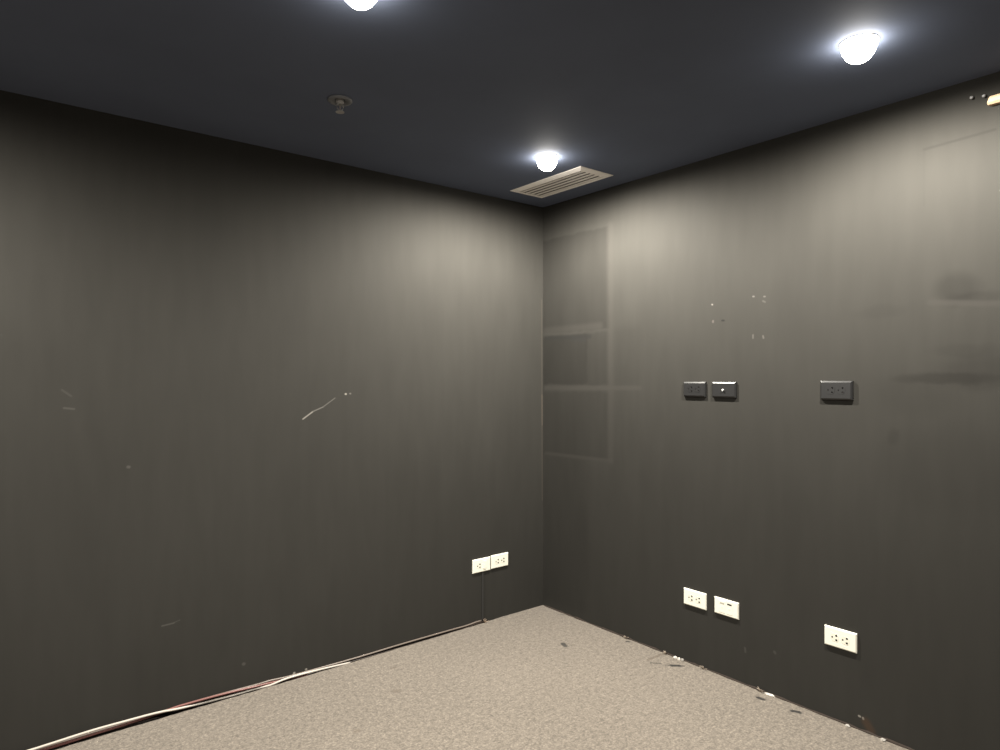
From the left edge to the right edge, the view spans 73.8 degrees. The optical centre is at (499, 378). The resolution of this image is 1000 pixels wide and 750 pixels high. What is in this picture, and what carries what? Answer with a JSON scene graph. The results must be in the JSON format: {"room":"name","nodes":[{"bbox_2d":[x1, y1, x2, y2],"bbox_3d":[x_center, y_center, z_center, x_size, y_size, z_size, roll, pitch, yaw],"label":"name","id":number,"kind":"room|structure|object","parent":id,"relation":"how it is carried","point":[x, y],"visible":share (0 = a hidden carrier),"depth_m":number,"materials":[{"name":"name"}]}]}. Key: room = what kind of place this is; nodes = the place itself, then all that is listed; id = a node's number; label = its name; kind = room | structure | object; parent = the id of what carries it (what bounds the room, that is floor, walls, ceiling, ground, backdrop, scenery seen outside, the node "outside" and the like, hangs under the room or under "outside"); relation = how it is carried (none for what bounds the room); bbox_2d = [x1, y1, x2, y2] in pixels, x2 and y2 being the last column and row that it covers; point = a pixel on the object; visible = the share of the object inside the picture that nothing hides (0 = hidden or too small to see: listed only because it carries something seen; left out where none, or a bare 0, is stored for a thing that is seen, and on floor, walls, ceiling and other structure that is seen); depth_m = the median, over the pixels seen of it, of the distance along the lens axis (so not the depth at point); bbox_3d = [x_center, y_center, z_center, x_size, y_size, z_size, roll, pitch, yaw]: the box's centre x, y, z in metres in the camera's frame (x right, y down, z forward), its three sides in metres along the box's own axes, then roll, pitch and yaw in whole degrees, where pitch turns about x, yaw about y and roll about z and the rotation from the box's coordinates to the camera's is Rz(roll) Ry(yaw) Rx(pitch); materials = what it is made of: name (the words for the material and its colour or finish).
{"room":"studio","nodes":[
{"label":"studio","id":0,"kind":"room"},
{"bbox_2d":[0,90,542,749],"bbox_3d":[-1.959,0.134,2.426,5.840,2.632,0.120,0,0,-39],"label":"wall","id":1,"kind":"structure","parent":0,"point":[266,414],"depth_m":2.97,"materials":[{"name":"black paint"}]},
{"bbox_2d":[472,556,489,573],"bbox_3d":[-0.106,1.069,3.822,0.127,0.078,0.010,0,0,-39],"label":"power outlet","id":2,"kind":"object","parent":1,"relation":"attached to","point":[482,564],"visible":1,"depth_m":3.81,"materials":[{"name":"white plastic"}]},
{"bbox_2d":[482,573,482,618],"bbox_3d":[-0.100,1.247,3.829,0.009,0.266,0.006,0,0,-39],"label":"cable cover","id":3,"kind":"object","parent":1,"relation":"attached to","point":[482,573],"visible":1,"depth_m":3.83,"materials":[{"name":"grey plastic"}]},
{"bbox_2d":[491,552,507,568],"bbox_3d":[-0.002,1.065,3.906,0.127,0.078,0.010,0,0,-39],"label":"power outlet","id":4,"kind":"object","parent":1,"relation":"attached to","point":[498,560],"visible":1,"depth_m":3.90,"materials":[{"name":"white plastic"}]},
{"bbox_2d":[51,605,907,749],"bbox_3d":[-0.237,1.425,0.269,5.600,0.050,5.400,0,0,-39],"label":"floor","id":5,"kind":"structure","parent":0,"point":[542,677],"depth_m":2.84,"materials":[{"name":"carpet"}]},
{"bbox_2d":[41,674,307,749],"bbox_3d":[-1.369,1.393,2.803,1.160,0.035,0.017,0,0,-39],"label":"cable","id":6,"kind":"object","parent":5,"relation":"on","point":[267,683],"visible":1,"depth_m":2.76,"materials":[{"name":"black plastic"}]},
{"bbox_2d":[28,662,349,749],"bbox_3d":[-1.280,1.391,2.868,1.380,0.040,0.024,0,0,-39],"label":"cable","id":7,"kind":"object","parent":5,"relation":"on","point":[337,665],"visible":1,"depth_m":2.80,"materials":[{"name":"white plastic"}]},
{"bbox_2d":[37,620,481,749],"bbox_3d":[-0.968,1.392,3.134,2.200,0.022,0.009,0,0,-39],"label":"cable","id":8,"kind":"object","parent":5,"relation":"on","point":[275,679],"visible":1,"depth_m":3.23,"materials":[{"name":"black plastic"}]},
{"bbox_2d":[49,621,483,749],"bbox_3d":[-0.960,1.402,3.140,2.220,0.019,0.010,0,0,-39],"label":"cable","id":9,"kind":"object","parent":5,"relation":"on","point":[482,621],"visible":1,"depth_m":2.84,"materials":[{"name":"black plastic"}]},
{"bbox_2d":[0,0,999,206],"bbox_3d":[-0.237,-1.122,0.269,5.600,0.120,5.400,0,0,-39],"label":"ceiling","id":10,"kind":"structure","parent":0,"point":[466,95],"depth_m":2.31,"materials":[{"name":"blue paint"}]},
{"bbox_2d":[327,94,352,113],"bbox_3d":[-0.608,-1.038,2.532,0.094,0.048,0.094,0,0,-39],"label":"sprinkler","id":11,"kind":"object","parent":10,"relation":"attached to","point":[339,101],"visible":1,"depth_m":2.52,"materials":[{"name":"grey paint"}]},
{"bbox_2d":[535,153,558,161],"bbox_3d":[0.225,-1.030,3.195,0.116,0.064,0.116,0,0,-39],"label":"recessed light","id":12,"kind":"object","parent":10,"relation":"in","point":[546,153],"visible":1,"depth_m":3.19,"materials":[{"name":"white ceramic"}]},
{"bbox_2d":[510,166,612,197],"bbox_3d":[0.324,-1.056,3.611,0.240,0.012,0.555,0,0,-39],"label":"ceiling vent","id":13,"kind":"object","parent":10,"relation":"in","point":[578,176],"visible":1,"depth_m":3.57,"materials":[{"name":"white metal"}]},
{"bbox_2d":[838,33,879,51],"bbox_3d":[1.133,-1.030,2.103,0.116,0.064,0.116,0,0,-39],"label":"recessed light","id":14,"kind":"object","parent":10,"relation":"in","point":[873,34],"visible":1,"depth_m":2.09,"materials":[{"name":"white ceramic"}]},
{"bbox_2d":[543,71,999,749],"bbox_3d":[1.998,0.134,2.053,0.120,2.632,5.400,0,0,-39],"label":"wall","id":15,"kind":"structure","parent":0,"point":[863,248],"depth_m":2.85,"materials":[{"name":"black paint"}]},
{"bbox_2d":[684,587,706,609],"bbox_3d":[0.954,1.075,3.258,0.010,0.079,0.129,0,0,-39],"label":"power outlet","id":16,"kind":"object","parent":15,"relation":"attached to","point":[694,598],"visible":1,"depth_m":3.25,"materials":[{"name":"white plastic"}]},
{"bbox_2d":[688,594,693,600],"bbox_3d":[0.938,1.075,3.273,0.004,0.033,0.033,0,0,-39],"label":"socket","id":17,"kind":"object","parent":16,"relation":"attached to","point":[690,596],"depth_m":3.27,"materials":[{"name":"beige plastic"}]},
{"bbox_2d":[695,596,700,603],"bbox_3d":[0.965,1.075,3.240,0.004,0.033,0.033,0,0,-39],"label":"socket","id":18,"kind":"object","parent":16,"relation":"attached to","point":[697,598],"depth_m":3.24,"materials":[{"name":"beige plastic"}]},
{"bbox_2d":[684,382,706,396],"bbox_3d":[0.952,0.050,3.256,0.014,0.074,0.125,0,0,-39],"label":"power outlet","id":19,"kind":"object","parent":15,"relation":"attached to","point":[691,389],"visible":1,"depth_m":3.25,"materials":[{"name":"black plastic"}]},
{"bbox_2d":[712,382,736,397],"bbox_3d":[1.050,0.051,3.127,0.023,0.074,0.125,0,0,-39],"label":"jack plate","id":20,"kind":"object","parent":15,"relation":"attached to","point":[719,389],"visible":1,"depth_m":3.12,"materials":[{"name":"black plastic"}]},
{"bbox_2d":[715,596,738,619],"bbox_3d":[1.061,1.073,3.122,0.011,0.077,0.127,0,0,-39],"label":"data plate","id":21,"kind":"object","parent":15,"relation":"attached to","point":[729,608],"visible":1,"depth_m":3.11,"materials":[{"name":"white plastic"}]},
{"bbox_2d":[545,605,913,749],"bbox_3d":[1.938,1.399,2.031,0.016,0.018,5.320,0,0,-39],"label":"trim","id":22,"kind":"structure","parent":15,"relation":"attached to","point":[654,648],"depth_m":2.99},
{"bbox_2d":[820,381,853,399],"bbox_3d":[1.376,0.047,2.724,0.014,0.078,0.129,0,0,-39],"label":"power outlet","id":23,"kind":"object","parent":15,"relation":"attached to","point":[829,390],"visible":1,"depth_m":2.72,"materials":[{"name":"black plastic"}]},
{"bbox_2d":[826,386,834,393],"bbox_3d":[1.359,0.046,2.737,0.004,0.033,0.033,0,0,-39],"label":"socket","id":24,"kind":"object","parent":23,"relation":"attached to","point":[829,389],"depth_m":2.74,"materials":[{"name":"black plastic"}]},
{"bbox_2d":[837,386,844,393],"bbox_3d":[1.385,0.046,2.705,0.004,0.033,0.033,0,0,-39],"label":"socket","id":25,"kind":"object","parent":23,"relation":"attached to","point":[840,389],"depth_m":2.70,"materials":[{"name":"black plastic"}]},
{"bbox_2d":[825,625,856,653],"bbox_3d":[1.387,1.059,2.714,0.010,0.079,0.129,0,0,-39],"label":"power outlet","id":26,"kind":"object","parent":15,"relation":"attached to","point":[836,637],"visible":1,"depth_m":2.71,"materials":[{"name":"white plastic"}]},
{"bbox_2d":[831,633,838,641],"bbox_3d":[1.372,1.059,2.729,0.004,0.033,0.033,0,0,-39],"label":"socket","id":27,"kind":"object","parent":26,"relation":"attached to","point":[834,636],"depth_m":2.73,"materials":[{"name":"beige plastic"}]},
{"bbox_2d":[841,636,848,644],"bbox_3d":[1.399,1.059,2.696,0.004,0.033,0.033,0,0,-39],"label":"socket","id":28,"kind":"object","parent":26,"relation":"attached to","point":[844,639],"depth_m":2.70,"materials":[{"name":"beige plastic"}]},
{"bbox_2d":[987,94,999,105],"bbox_3d":[1.961,-0.964,1.983,0.027,0.029,0.850,0,0,-39],"label":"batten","id":29,"kind":"object","parent":15,"relation":"attached to","point":[993,100],"visible":1,"depth_m":2.29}
]}

